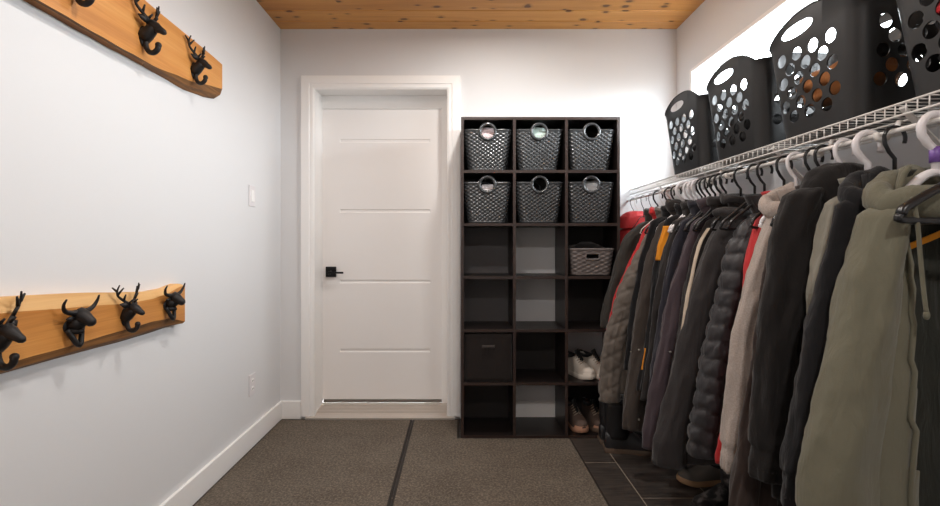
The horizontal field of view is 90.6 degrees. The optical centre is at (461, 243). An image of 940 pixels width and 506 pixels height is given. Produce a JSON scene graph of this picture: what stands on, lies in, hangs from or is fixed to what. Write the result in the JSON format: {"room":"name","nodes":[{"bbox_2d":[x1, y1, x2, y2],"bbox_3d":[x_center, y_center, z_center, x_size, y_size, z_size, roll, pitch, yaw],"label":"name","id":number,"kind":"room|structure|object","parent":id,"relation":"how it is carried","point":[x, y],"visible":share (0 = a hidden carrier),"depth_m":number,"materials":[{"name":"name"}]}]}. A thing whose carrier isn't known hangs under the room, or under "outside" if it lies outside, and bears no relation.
{"room":"mudroom","nodes":[
{"label":"mudroom","id":0,"kind":"room"},
{"bbox_2d":[0,0,279,505],"bbox_3d":[-1.246,-0.131,0.700,0.150,2.513,4.900,0,0,0],"label":"wall","id":1,"kind":"structure","parent":0,"point":[113,173],"depth_m":1.68,"materials":[{"name":"paint"}]},
{"bbox_2d":[0,284,184,373],"bbox_3d":[-1.149,0.230,1.222,0.041,0.209,1.345,0,0,0],"label":"board","id":2,"kind":"object","parent":1,"relation":"attached to","point":[41,319],"visible":0.81,"depth_m":1.35,"materials":[{"name":"brown wood"}]},
{"bbox_2d":[0,291,25,370],"bbox_3d":[-1.121,0.212,1.120,0.104,0.188,0.109,0,0,44],"label":"hook","id":3,"kind":"object","parent":2,"relation":"attached to","point":[9,332],"visible":1,"depth_m":1.11,"materials":[{"name":"black metal"}]},
{"bbox_2d":[61,295,99,347],"bbox_3d":[-1.102,0.226,1.346,0.077,0.147,0.111,0,0,30],"label":"hook","id":4,"kind":"object","parent":2,"relation":"attached to","point":[82,317],"visible":1,"depth_m":1.33,"materials":[{"name":"black metal"}]},
{"bbox_2d":[112,283,144,332],"bbox_3d":[-1.122,0.215,1.555,0.091,0.165,0.096,0,0,-44],"label":"hook","id":5,"kind":"object","parent":2,"relation":"attached to","point":[130,310],"visible":1,"depth_m":1.54,"materials":[{"name":"black metal"}]},
{"bbox_2d":[163,283,185,320],"bbox_3d":[-1.103,0.224,1.786,0.074,0.141,0.106,0,0,30],"label":"hook","id":6,"kind":"object","parent":2,"relation":"attached to","point":[175,298],"visible":1,"depth_m":1.77,"materials":[{"name":"black metal"}]},
{"bbox_2d":[24,0,221,98],"bbox_3d":[-1.149,-0.761,1.370,0.041,0.227,1.640,0,0,0],"label":"board","id":7,"kind":"object","parent":1,"relation":"attached to","point":[115,24],"visible":0.92,"depth_m":1.62,"materials":[{"name":"brown wood"}]},
{"bbox_2d":[75,0,94,6],"bbox_3d":[-1.120,-0.789,1.350,0.112,0.201,0.117,0,0,-44],"label":"hook","id":8,"kind":"object","parent":7,"relation":"attached to","point":[84,3],"visible":1,"depth_m":1.34,"materials":[{"name":"black metal"}]},
{"bbox_2d":[134,0,166,54],"bbox_3d":[-1.120,-0.769,1.645,0.113,0.203,0.118,0,0,44],"label":"hook","id":9,"kind":"object","parent":7,"relation":"attached to","point":[147,33],"visible":1,"depth_m":1.63,"materials":[{"name":"black metal"}]},
{"bbox_2d":[185,35,211,84],"bbox_3d":[-1.121,-0.761,1.955,0.104,0.188,0.109,0,0,44],"label":"hook","id":10,"kind":"object","parent":7,"relation":"attached to","point":[196,68],"visible":1,"depth_m":1.94,"materials":[{"name":"black metal"}]},
{"bbox_2d":[159,401,281,505],"bbox_3d":[-1.163,1.067,0.700,0.015,0.117,4.600,0,0,0],"label":"baseboard","id":11,"kind":"structure","parent":1,"relation":"attached to","point":[189,493],"depth_m":2.25,"materials":[{"name":"paint"}]},
{"bbox_2d":[249,372,254,396],"bbox_3d":[-1.166,0.782,2.587,0.010,0.118,0.074,0,0,0],"label":"power outlet","id":12,"kind":"object","parent":1,"relation":"attached to","point":[252,376],"visible":1,"depth_m":2.58,"materials":[{"name":"white plastic"}]},
{"bbox_2d":[249,185,254,206],"bbox_3d":[-1.165,-0.267,2.587,0.011,0.118,0.074,0,0,0],"label":"light switch","id":13,"kind":"object","parent":1,"relation":"attached to","point":[251,188],"visible":1,"depth_m":2.58,"materials":[{"name":"white plastic"}]},
{"bbox_2d":[280,29,676,418],"bbox_3d":[0.106,-0.131,3.090,2.555,2.513,0.180,0,0,0],"label":"wall","id":14,"kind":"structure","parent":0,"point":[630,75],"depth_m":3.00,"materials":[{"name":"paint"}]},
{"bbox_2d":[282,401,301,418],"bbox_3d":[-1.095,1.067,2.993,0.122,0.117,0.015,0,0,0],"label":"baseboard","id":15,"kind":"structure","parent":14,"relation":"attached to","point":[290,409],"depth_m":2.98,"materials":[{"name":"paint"}]},
{"bbox_2d":[301,75,459,416],"bbox_3d":[-0.522,0.023,3.087,1.020,2.206,0.215,0,0,0],"label":"door frame","id":16,"kind":"structure","parent":14,"relation":"attached to","point":[309,83],"depth_m":2.99,"materials":[{"name":"paint"}]},
{"bbox_2d":[323,109,441,401],"bbox_3d":[-0.538,0.079,3.139,0.810,1.983,0.101,0,0,0],"label":"door","id":17,"kind":"structure","parent":14,"relation":"in","point":[382,168],"depth_m":3.15,"materials":[{"name":"paint"}]},
{"bbox_2d":[516,401,554,416],"bbox_3d":[0.692,1.067,2.993,1.384,0.117,0.015,0,0,0],"label":"baseboard","id":18,"kind":"structure","parent":14,"relation":"attached to","point":[523,408],"depth_m":2.98,"materials":[{"name":"paint"}]},
{"bbox_2d":[256,0,704,28],"bbox_3d":[0.106,-1.402,0.658,2.855,0.030,5.001,0,0,0],"label":"ceiling","id":19,"kind":"structure","parent":0,"point":[287,14],"depth_m":2.81,"materials":[{"name":"brown wood"}]},
{"bbox_2d":[281,419,712,505],"bbox_3d":[0.106,1.176,0.750,2.855,0.100,5.000,0,0,0],"label":"floor","id":20,"kind":"structure","parent":0,"point":[623,479],"depth_m":2.22,"materials":[{"name":"tile"}]},
{"bbox_2d":[193,420,411,505],"bbox_3d":[-0.721,1.121,0.708,0.867,0.008,4.515,0,0,0],"label":"floor mat","id":21,"kind":"object","parent":20,"relation":"on","point":[297,462],"visible":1,"depth_m":2.33,"materials":[{"name":"beige carpet"}]},
{"bbox_2d":[305,402,454,419],"bbox_3d":[-0.523,1.100,3.085,0.957,0.052,0.230,0,0,0],"label":"threshold","id":22,"kind":"object","parent":20,"relation":"on","point":[327,410],"visible":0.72,"depth_m":3.04,"materials":[{"name":"wood"}]},
{"bbox_2d":[391,420,609,505],"bbox_3d":[0.181,1.121,0.708,0.987,0.008,4.515,0,0,0],"label":"floor mat","id":23,"kind":"object","parent":20,"relation":"on","point":[439,467],"visible":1,"depth_m":2.27,"materials":[{"name":"beige carpet"}]},
{"bbox_2d":[461,117,619,437],"bbox_3d":[0.455,0.195,2.837,0.921,1.862,0.290,0,0,0],"label":"organizer","id":24,"kind":"object","parent":20,"relation":"on","point":[489,275],"visible":0.68,"depth_m":2.86,"materials":[{"name":"brown laminate"}]},
{"bbox_2d":[464,332,511,381],"bbox_3d":[0.153,0.662,2.832,0.281,0.279,0.288,0,0,0],"label":"fabric bin","id":25,"kind":"object","parent":24,"relation":"on","point":[487,355],"visible":0.91,"depth_m":2.70,"materials":[{"name":"black fabric"}]},
{"bbox_2d":[464,175,511,222],"bbox_3d":[0.147,-0.262,2.831,0.291,0.278,0.258,0,0,0],"label":"woven basket","id":26,"kind":"object","parent":24,"relation":"on","point":[481,205],"visible":0.94,"depth_m":2.72,"materials":[{"name":"plastic"}]},
{"bbox_2d":[464,122,511,169],"bbox_3d":[0.149,-0.570,2.831,0.291,0.278,0.258,0,0,0],"label":"woven basket","id":27,"kind":"object","parent":24,"relation":"on","point":[481,152],"visible":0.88,"depth_m":2.72,"materials":[{"name":"plastic"}]},
{"bbox_2d":[481,128,493,137],"bbox_3d":[0.148,-0.600,2.795,0.183,0.187,0.140,0,0,0],"label":"folded cloth","id":28,"kind":"object","parent":27,"relation":"in","point":[486,132],"visible":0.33,"depth_m":2.73,"materials":[{"name":"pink fabric"}]},
{"bbox_2d":[464,369,598,381],"bbox_3d":[0.455,0.810,2.838,0.889,0.016,0.287,0,0,0],"label":"shelf","id":29,"kind":"object","parent":24,"relation":"attached to","point":[522,375],"depth_m":2.79,"materials":[{"name":"brown laminate"}]},
{"bbox_2d":[464,321,605,328],"bbox_3d":[0.455,0.503,2.838,0.889,0.016,0.287,0,0,0],"label":"shelf","id":30,"kind":"object","parent":24,"relation":"attached to","point":[467,324],"depth_m":2.82,"materials":[{"name":"brown laminate"}]},
{"bbox_2d":[464,273,610,275],"bbox_3d":[0.455,0.195,2.838,0.889,0.016,0.287,0,0,0],"label":"shelf","id":31,"kind":"object","parent":24,"relation":"attached to","point":[465,274],"depth_m":2.85,"materials":[{"name":"brown laminate"}]},
{"bbox_2d":[464,226,611,227],"bbox_3d":[0.455,-0.113,2.838,0.889,0.016,0.287,0,0,0],"label":"shelf","id":32,"kind":"object","parent":24,"relation":"attached to","point":[464,226],"depth_m":2.78,"materials":[{"name":"brown laminate"}]},
{"bbox_2d":[516,175,562,222],"bbox_3d":[0.453,-0.262,2.831,0.291,0.278,0.258,0,0,0],"label":"woven basket","id":33,"kind":"object","parent":24,"relation":"on","point":[542,205],"visible":0.88,"depth_m":2.72,"materials":[{"name":"plastic"}]},
{"bbox_2d":[516,122,562,169],"bbox_3d":[0.450,-0.570,2.831,0.291,0.278,0.258,0,0,0],"label":"woven basket","id":34,"kind":"object","parent":24,"relation":"on","point":[533,152],"visible":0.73,"depth_m":2.72,"materials":[{"name":"plastic"}]},
{"bbox_2d":[533,128,544,137],"bbox_3d":[0.453,-0.602,2.792,0.183,0.191,0.136,0,0,0],"label":"folded cloth","id":35,"kind":"object","parent":34,"relation":"in","point":[538,132],"visible":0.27,"depth_m":2.73,"materials":[{"name":"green fabric"}]},
{"bbox_2d":[464,173,615,179],"bbox_3d":[0.455,-0.420,2.838,0.889,0.016,0.287,0,0,0],"label":"shelf","id":36,"kind":"object","parent":24,"relation":"attached to","point":[467,176],"depth_m":2.80,"materials":[{"name":"brown laminate"}]},
{"bbox_2d":[568,398,588,432],"bbox_3d":[0.681,1.025,2.844,0.103,0.167,0.293,0,0,-14],"label":"shoe","id":37,"kind":"object","parent":24,"relation":"on","point":[577,423],"visible":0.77,"depth_m":2.77,"materials":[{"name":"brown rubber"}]},
{"bbox_2d":[568,349,595,379],"bbox_3d":[0.710,0.720,2.847,0.102,0.164,0.289,0,0,-22],"label":"sneaker","id":38,"kind":"object","parent":24,"relation":"on","point":[578,368],"visible":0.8,"depth_m":2.79,"materials":[{"name":"leather"}]},
{"bbox_2d":[579,349,600,379],"bbox_3d":[0.812,0.720,2.849,0.102,0.164,0.289,0,0,-20],"label":"sneaker","id":39,"kind":"object","parent":24,"relation":"on","point":[592,359],"visible":0.56,"depth_m":2.82,"materials":[{"name":"leather"}]},
{"bbox_2d":[581,397,599,432],"bbox_3d":[0.810,1.025,2.844,0.109,0.167,0.292,0,0,0],"label":"shoe","id":40,"kind":"object","parent":24,"relation":"on","point":[589,410],"visible":0.71,"depth_m":2.82,"materials":[{"name":"leather"}]},
{"bbox_2d":[568,248,613,274],"bbox_3d":[0.760,0.104,2.827,0.267,0.157,0.261,0,0,0],"label":"storage basket","id":41,"kind":"object","parent":24,"relation":"on","point":[579,263],"visible":0.81,"depth_m":2.71,"materials":[{"name":"grey plastic"}]},
{"bbox_2d":[568,242,604,256],"bbox_3d":[0.751,0.031,2.837,0.233,0.091,0.208,0,0,0],"label":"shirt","id":42,"kind":"object","parent":41,"relation":"in","point":[580,244],"visible":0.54,"depth_m":2.77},
{"bbox_2d":[568,122,614,169],"bbox_3d":[0.755,-0.570,2.831,0.291,0.278,0.258,0,0,0],"label":"woven basket","id":43,"kind":"object","parent":24,"relation":"on","point":[585,152],"visible":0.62,"depth_m":2.72,"materials":[{"name":"plastic"}]},
{"bbox_2d":[568,175,614,222],"bbox_3d":[0.753,-0.262,2.831,0.291,0.278,0.258,0,0,0],"label":"woven basket","id":44,"kind":"object","parent":24,"relation":"on","point":[585,205],"visible":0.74,"depth_m":2.72,"materials":[{"name":"plastic"}]},
{"bbox_2d":[585,180,597,190],"bbox_3d":[0.755,-0.287,2.794,0.184,0.195,0.139,0,0,0],"label":"plastic bag","id":45,"kind":"object","parent":44,"relation":"in","point":[590,185],"visible":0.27,"depth_m":2.74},
{"bbox_2d":[597,397,641,444],"bbox_3d":[0.924,1.000,2.634,0.301,0.252,0.117,0,0,0],"label":"boot","id":46,"kind":"object","parent":20,"relation":"on","point":[600,437],"visible":0.25,"depth_m":2.62,"materials":[{"name":"leather"}]},
{"bbox_2d":[602,398,651,456],"bbox_3d":[0.925,0.990,2.520,0.309,0.272,0.110,0,0,7],"label":"boot","id":47,"kind":"object","parent":20,"relation":"on","point":[617,440],"visible":0.64,"depth_m":2.49,"materials":[{"name":"leather"}]},
{"bbox_2d":[676,465,720,487],"bbox_3d":[1.162,1.078,2.196,0.293,0.096,0.102,0,0,0],"label":"shoe","id":48,"kind":"object","parent":20,"relation":"on","point":[698,476],"visible":0.48,"depth_m":2.17,"materials":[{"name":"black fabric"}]},
{"bbox_2d":[690,467,729,505],"bbox_3d":[1.101,1.010,1.970,0.291,0.232,0.110,0,0,-14],"label":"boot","id":49,"kind":"object","parent":20,"relation":"on","point":[718,495],"visible":0.3,"depth_m":1.94,"materials":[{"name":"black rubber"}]},
{"bbox_2d":[622,199,695,431],"bbox_3d":[1.068,0.334,2.250,0.592,1.115,0.115,0,0,1],"label":"coat","id":50,"kind":"object","parent":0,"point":[633,407],"visible":0.11,"depth_m":2.22,"materials":[{"name":"fabric"}]},
{"bbox_2d":[677,0,939,199],"bbox_3d":[1.459,-0.131,0.700,0.150,2.513,4.900,0,0,0],"label":"wall","id":51,"kind":"structure","parent":0,"point":[713,23],"depth_m":2.35,"materials":[{"name":"paint"}]},
{"bbox_2d":[690,0,798,143],"bbox_3d":[1.407,-0.755,2.060,0.054,0.602,1.520,0,0,0],"label":"window","id":52,"kind":"structure","parent":51,"relation":"in","point":[781,6],"depth_m":2.37,"materials":[{"name":"paint"}]},
{"bbox_2d":[627,90,939,201],"bbox_3d":[1.216,-0.189,1.674,0.331,0.325,2.648,0,0,0],"label":"wire shelf","id":53,"kind":"object","parent":51,"relation":"attached to","point":[713,168],"visible":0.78,"depth_m":1.47,"materials":[{"name":"white metal"}]},
{"bbox_2d":[645,190,662,221],"bbox_3d":[1.070,-0.171,2.540,0.258,0.246,0.014,0,0,-1],"label":"clothes hanger","id":54,"kind":"object","parent":53,"relation":"hanging from","point":[654,192],"visible":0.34,"depth_m":2.54,"materials":[{"name":"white plastic"}]},
{"bbox_2d":[600,208,651,327],"bbox_3d":[1.060,0.157,2.539,0.613,0.713,0.099,0,0,-3],"label":"jacket","id":55,"kind":"object","parent":54,"relation":"hanging from","point":[629,243],"visible":0.15,"depth_m":2.52,"materials":[{"name":"grey fabric"}]},
{"bbox_2d":[640,191,667,233],"bbox_3d":[1.070,-0.170,2.470,0.254,0.238,0.007,0,0,-1],"label":"clothes hanger","id":56,"kind":"object","parent":53,"relation":"hanging from","point":[660,191],"visible":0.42,"depth_m":2.47,"materials":[{"name":"white plastic"}]},
{"bbox_2d":[599,207,655,379],"bbox_3d":[1.048,0.287,2.469,0.638,0.977,0.099,0,0,-3],"label":"jacket","id":57,"kind":"object","parent":56,"relation":"hanging from","point":[651,209],"visible":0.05,"depth_m":2.46,"materials":[{"name":"red fabric"}]},
{"bbox_2d":[644,187,674,233],"bbox_3d":[1.070,-0.171,2.400,0.258,0.246,0.013,0,0,2],"label":"clothes hanger","id":58,"kind":"object","parent":53,"relation":"hanging from","point":[645,232],"visible":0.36,"depth_m":2.40,"materials":[{"name":"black plastic"}]},
{"bbox_2d":[598,206,660,402],"bbox_3d":[1.038,0.304,2.400,0.664,1.012,0.099,0,0,0],"label":"quilted jacket","id":59,"kind":"object","parent":58,"relation":"hanging from","point":[612,374],"visible":0.21,"depth_m":2.37,"materials":[{"name":"beige fabric"}]},
{"bbox_2d":[656,182,691,228],"bbox_3d":[1.070,-0.173,2.250,0.265,0.258,0.025,0,0,1],"label":"clothes hanger","id":60,"kind":"object","parent":53,"relation":"hanging from","point":[679,184],"visible":0.28,"depth_m":2.24,"materials":[{"name":"white plastic"}]},
{"bbox_2d":[670,185,681,198],"bbox_3d":[1.070,-0.171,2.325,0.258,0.246,0.013,0,0,-2],"label":"clothes hanger","id":61,"kind":"object","parent":53,"relation":"hanging from","point":[672,187],"visible":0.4,"depth_m":2.32,"materials":[{"name":"black plastic"}]},
{"bbox_2d":[624,205,669,369],"bbox_3d":[1.068,0.226,2.325,0.523,0.858,0.099,0,0,-3],"label":"jacket","id":62,"kind":"object","parent":61,"relation":"hanging from","point":[665,214],"visible":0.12,"depth_m":2.31,"materials":[{"name":"black fabric"}]},
{"bbox_2d":[670,179,704,232],"bbox_3d":[1.070,-0.172,2.110,0.260,0.249,0.016,0,0,-2],"label":"clothes hanger","id":63,"kind":"object","parent":53,"relation":"hanging from","point":[695,180],"visible":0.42,"depth_m":2.10,"materials":[{"name":"white plastic"}]},
{"bbox_2d":[640,201,689,400],"bbox_3d":[1.070,0.255,2.110,0.525,0.911,0.099,0,0,3],"label":"jacket","id":64,"kind":"object","parent":63,"relation":"hanging from","point":[685,210],"visible":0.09,"depth_m":2.10,"materials":[{"name":"grey fabric"}]},
{"bbox_2d":[682,181,695,199],"bbox_3d":[1.070,-0.172,2.185,0.260,0.249,0.016,0,0,3],"label":"clothes hanger","id":65,"kind":"object","parent":53,"relation":"hanging from","point":[685,183],"visible":0.21,"depth_m":2.18,"materials":[{"name":"white plastic"}]},
{"bbox_2d":[636,203,682,391],"bbox_3d":[1.070,0.244,2.175,0.505,0.891,0.099,0,0,-3],"label":"jacket","id":66,"kind":"object","parent":65,"relation":"hanging from","point":[663,236],"visible":0.15,"depth_m":2.17,"materials":[{"name":"black fabric"}]},
{"bbox_2d":[675,177,711,231],"bbox_3d":[1.070,-0.172,2.045,0.258,0.246,0.013,0,0,3],"label":"clothes hanger","id":67,"kind":"object","parent":53,"relation":"hanging from","point":[701,179],"visible":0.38,"depth_m":2.04,"materials":[{"name":"black plastic"}]},
{"bbox_2d":[645,200,701,410],"bbox_3d":[1.073,0.282,2.045,0.536,0.967,0.099,0,0,-3],"label":"jacket","id":68,"kind":"object","parent":67,"relation":"hanging from","point":[679,240],"visible":0.09,"depth_m":2.03,"materials":[{"name":"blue fabric"}]},
{"bbox_2d":[684,174,722,231],"bbox_3d":[1.070,-0.171,1.965,0.258,0.246,0.014,0,0,1],"label":"clothes hanger","id":69,"kind":"object","parent":53,"relation":"hanging from","point":[711,176],"visible":0.42,"depth_m":1.96,"materials":[{"name":"black plastic"}]},
{"bbox_2d":[642,197,713,450],"bbox_3d":[1.066,0.331,1.965,0.605,1.066,0.099,0,0,1],"label":"jacket","id":70,"kind":"object","parent":69,"relation":"hanging from","point":[662,364],"visible":0.16,"depth_m":1.94,"materials":[{"name":"fabric"}]},
{"bbox_2d":[665,90,748,175],"bbox_3d":[1.213,-0.544,2.285,0.293,0.388,0.390,0,0,-2],"label":"laundry hamper","id":71,"kind":"object","parent":53,"relation":"on","point":[703,136],"visible":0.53,"depth_m":2.20,"materials":[{"name":"grey plastic"}]},
{"bbox_2d":[692,173,727,231],"bbox_3d":[1.070,-0.171,1.925,0.237,0.246,0.014,0,0,-1],"label":"clothes hanger","id":72,"kind":"object","parent":53,"relation":"hanging from","point":[716,175],"visible":0.35,"depth_m":1.92,"materials":[{"name":"black plastic"}]},
{"bbox_2d":[695,171,732,231],"bbox_3d":[1.070,-0.172,1.885,0.258,0.246,0.013,0,0,-3],"label":"clothes hanger","id":73,"kind":"object","parent":53,"relation":"hanging from","point":[722,173],"visible":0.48,"depth_m":1.88,"materials":[{"name":"black plastic"}]},
{"bbox_2d":[669,196,727,377],"bbox_3d":[1.067,0.265,1.885,0.484,0.934,0.099,0,0,-3],"label":"jacket","id":74,"kind":"object","parent":73,"relation":"hanging from","point":[714,202],"visible":0.11,"depth_m":1.87,"materials":[{"name":"grey fabric"}]},
{"bbox_2d":[710,167,747,230],"bbox_3d":[1.070,-0.171,1.785,0.237,0.246,0.014,0,0,-1],"label":"clothes hanger","id":75,"kind":"object","parent":53,"relation":"hanging from","point":[739,168],"visible":0.39,"depth_m":1.78,"materials":[{"name":"black plastic"}]},
{"bbox_2d":[651,193,751,470],"bbox_3d":[1.048,0.321,1.787,0.635,1.041,0.126,0,0,0],"label":"jacket","id":76,"kind":"object","parent":75,"relation":"hanging from","point":[670,439],"visible":0.24,"depth_m":1.75,"materials":[{"name":"fabric"}]},
{"bbox_2d":[719,164,762,230],"bbox_3d":[1.070,-0.171,1.700,0.258,0.246,0.013,0,0,2],"label":"clothes hanger","id":77,"kind":"object","parent":53,"relation":"hanging from","point":[751,165],"visible":0.45,"depth_m":1.70,"materials":[{"name":"black plastic"}]},
{"bbox_2d":[727,161,773,229],"bbox_3d":[1.070,-0.171,1.645,0.258,0.246,0.013,0,0,3],"label":"clothes hanger","id":78,"kind":"object","parent":53,"relation":"hanging from","point":[761,162],"visible":0.41,"depth_m":1.64,"materials":[{"name":"black plastic"}]},
{"bbox_2d":[686,194,761,459],"bbox_3d":[1.070,0.284,1.642,0.549,0.919,0.116,0,0,0],"label":"puffer jacket","id":79,"kind":"object","parent":78,"relation":"hanging from","point":[703,429],"visible":0.27,"depth_m":1.61,"materials":[{"name":"black fabric"}]},
{"bbox_2d":[706,55,819,162],"bbox_3d":[1.213,-0.544,1.872,0.293,0.388,0.390,0,0,-1],"label":"laundry hamper","id":80,"kind":"object","parent":53,"relation":"on","point":[761,91],"visible":0.57,"depth_m":1.77,"materials":[{"name":"grey plastic"}]},
{"bbox_2d":[727,100,795,144],"bbox_3d":[1.216,-0.458,1.876,0.220,0.205,0.312,0,0,0],"label":"pile","id":81,"kind":"object","parent":80,"relation":"in","point":[777,118],"visible":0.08,"depth_m":1.84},
{"bbox_2d":[749,155,792,228],"bbox_3d":[1.070,-0.171,1.545,0.237,0.246,0.013,0,0,-2],"label":"clothes hanger","id":82,"kind":"object","parent":53,"relation":"hanging from","point":[756,216],"visible":0.41,"depth_m":1.54,"materials":[{"name":"black plastic"}]},
{"bbox_2d":[715,191,769,463],"bbox_3d":[1.066,0.279,1.545,0.447,0.908,0.090,0,0,0],"label":"jacket","id":83,"kind":"object","parent":82,"relation":"hanging from","point":[755,232],"visible":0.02,"depth_m":1.54,"materials":[{"name":"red fabric"}]},
{"bbox_2d":[758,152,804,227],"bbox_3d":[1.070,-0.172,1.490,0.239,0.249,0.016,0,0,1],"label":"clothes hanger","id":84,"kind":"object","parent":53,"relation":"hanging from","point":[790,155],"visible":0.33,"depth_m":1.49,"materials":[{"name":"white plastic"}]},
{"bbox_2d":[719,181,798,473],"bbox_3d":[1.071,0.274,1.469,0.502,0.955,0.152,0,0,-3],"label":"coat","id":85,"kind":"object","parent":84,"relation":"hanging from","point":[741,338],"visible":0.1,"depth_m":1.44,"materials":[{"name":"fabric"}]},
{"bbox_2d":[758,181,798,217],"bbox_3d":[1.070,-0.137,1.468,0.255,0.134,0.153,0,0,0],"label":"hood","id":86,"kind":"object","parent":85,"relation":"attached to","point":[768,204],"depth_m":1.46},
{"bbox_2d":[770,147,823,226],"bbox_3d":[1.070,-0.171,1.415,0.258,0.246,0.013,0,0,3],"label":"clothes hanger","id":87,"kind":"object","parent":53,"relation":"hanging from","point":[807,151],"visible":0.28,"depth_m":1.41,"materials":[{"name":"black plastic"}]},
{"bbox_2d":[813,145,833,166],"bbox_3d":[1.070,-0.171,1.375,0.237,0.246,0.013,0,0,3],"label":"clothes hanger","id":88,"kind":"object","parent":53,"relation":"hanging from","point":[816,162],"visible":0.12,"depth_m":1.37,"materials":[{"name":"black plastic"}]},
{"bbox_2d":[728,185,799,505],"bbox_3d":[1.074,0.321,1.386,0.554,0.991,0.088,0,0,0],"label":"jacket","id":89,"kind":"object","parent":88,"relation":"hanging from","point":[744,490],"visible":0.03,"depth_m":1.37,"materials":[{"name":"fabric"}]},
{"bbox_2d":[832,138,854,162],"bbox_3d":[1.070,-0.172,1.300,0.239,0.249,0.016,0,0,0],"label":"clothes hanger","id":90,"kind":"object","parent":53,"relation":"hanging from","point":[835,146],"visible":0.14,"depth_m":1.30,"materials":[{"name":"white plastic"}]},
{"bbox_2d":[748,162,863,505],"bbox_3d":[1.066,0.262,1.300,0.519,0.978,0.124,0,0,2],"label":"jacket","id":91,"kind":"object","parent":90,"relation":"hanging from","point":[781,314],"visible":0.28,"depth_m":1.27,"materials":[{"name":"fabric"}]},
{"bbox_2d":[799,162,863,200],"bbox_3d":[1.058,-0.171,1.300,0.225,0.112,0.124,0,0,0],"label":"hood","id":92,"kind":"object","parent":91,"relation":"attached to","point":[820,183],"depth_m":1.26,"materials":[{"name":"fabric"}]},
{"bbox_2d":[769,0,938,140],"bbox_3d":[1.213,-0.544,1.455,0.293,0.388,0.390,0,0,-2],"label":"laundry hamper","id":93,"kind":"object","parent":53,"relation":"on","point":[857,24],"visible":0.73,"depth_m":1.34,"materials":[{"name":"grey plastic"}]},
{"bbox_2d":[810,105,831,116],"bbox_3d":[1.215,-0.402,1.463,0.189,0.091,0.284,0,0,0],"label":"pile","id":94,"kind":"object","parent":93,"relation":"in","point":[827,108],"visible":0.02,"depth_m":1.44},
{"bbox_2d":[795,55,908,107],"bbox_3d":[1.200,-0.507,1.447,0.194,0.132,0.310,0,0,0],"label":"pile","id":95,"kind":"object","parent":94,"relation":"on","point":[879,79],"visible":0.18,"depth_m":1.41,"materials":[{"name":"fabric"}]},
{"bbox_2d":[876,39,906,56],"bbox_3d":[1.247,-0.567,1.402,0.129,0.062,0.203,0,0,0],"label":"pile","id":96,"kind":"object","parent":93,"relation":"in","point":[882,49],"visible":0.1,"depth_m":1.32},
{"bbox_2d":[851,129,884,169],"bbox_3d":[1.070,-0.173,1.225,0.224,0.258,0.025,0,0,3],"label":"clothes hanger","id":97,"kind":"object","parent":53,"relation":"hanging from","point":[857,152],"visible":0.24,"depth_m":1.22,"materials":[{"name":"white plastic"}]},
{"bbox_2d":[806,178,844,313],"bbox_3d":[1.074,0.202,1.225,0.324,0.753,0.084,0,0,-2],"label":"sweater","id":98,"kind":"object","parent":97,"relation":"hanging from","point":[823,226],"visible":0.03,"depth_m":1.22,"materials":[{"name":"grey fabric"}]},
{"bbox_2d":[882,125,907,169],"bbox_3d":[1.070,-0.171,1.150,0.237,0.246,0.014,0,0,0],"label":"clothes hanger","id":99,"kind":"object","parent":53,"relation":"hanging from","point":[904,134],"visible":0.3,"depth_m":1.15,"materials":[{"name":"black plastic"}]},
{"bbox_2d":[779,166,889,505],"bbox_3d":[1.071,0.295,1.152,0.558,0.992,0.154,0,0,3],"label":"coat","id":100,"kind":"object","parent":99,"relation":"hanging from","point":[849,194],"visible":0.09,"depth_m":1.13,"materials":[{"name":"black fabric"}]},
{"bbox_2d":[837,166,889,209],"bbox_3d":[1.071,-0.139,1.153,0.257,0.125,0.154,0,0,0],"label":"hood","id":101,"kind":"object","parent":100,"relation":"attached to","point":[849,194],"depth_m":1.15,"materials":[{"name":"black fabric"}]},
{"bbox_2d":[893,182,939,223],"bbox_3d":[1.070,-0.168,0.955,0.335,0.255,0.023,0,0,6],"label":"clothes hanger","id":102,"kind":"object","parent":53,"relation":"hanging from","point":[904,208],"visible":1,"depth_m":0.96,"materials":[{"name":"black plastic"}]},
{"bbox_2d":[896,0,939,101],"bbox_3d":[1.213,-0.544,1.000,0.293,0.388,0.390,0,0,0],"label":"laundry hamper","id":103,"kind":"object","parent":53,"relation":"on","point":[925,79],"visible":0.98,"depth_m":1.12,"materials":[{"name":"grey plastic"}]},
{"bbox_2d":[905,110,939,185],"bbox_3d":[1.070,-0.173,1.050,0.244,0.258,0.025,0,0,3],"label":"clothes hanger","id":104,"kind":"object","parent":53,"relation":"hanging from","point":[934,150],"visible":0.42,"depth_m":1.04,"materials":[{"name":"white plastic"}]},
{"bbox_2d":[795,164,939,505],"bbox_3d":[1.066,0.290,1.055,0.608,0.961,0.200,0,0,0],"label":"coat","id":105,"kind":"object","parent":104,"relation":"hanging from","point":[871,437],"visible":0.89,"depth_m":1.02,"materials":[{"name":"green fabric"}]},
{"bbox_2d":[862,164,939,216],"bbox_3d":[1.069,-0.117,1.055,0.283,0.148,0.187,0,0,0],"label":"hood","id":106,"kind":"object","parent":105,"relation":"attached to","point":[881,197],"depth_m":1.04,"materials":[{"name":"fabric"}]},
{"bbox_3d":[1.070,-0.170,2.830,0.253,0.238,0.006,0,0,0],"label":"clothes hanger","id":107,"kind":"object","parent":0,"visible":0},
{"bbox_2d":[620,211,644,244],"bbox_3d":[1.071,0.153,2.828,0.256,0.710,0.122,0,0,7],"label":"hooded jacket","id":108,"kind":"object","parent":107,"relation":"hanging from","point":[629,219],"visible":0.09,"depth_m":2.79,"materials":[{"name":"red fabric"}]},
{"bbox_2d":[620,211,644,228],"bbox_3d":[1.058,-0.146,2.829,0.225,0.112,0.124,0,0,0],"label":"hood","id":109,"kind":"object","parent":108,"relation":"attached to","point":[629,219],"depth_m":2.79,"materials":[{"name":"red fabric"}]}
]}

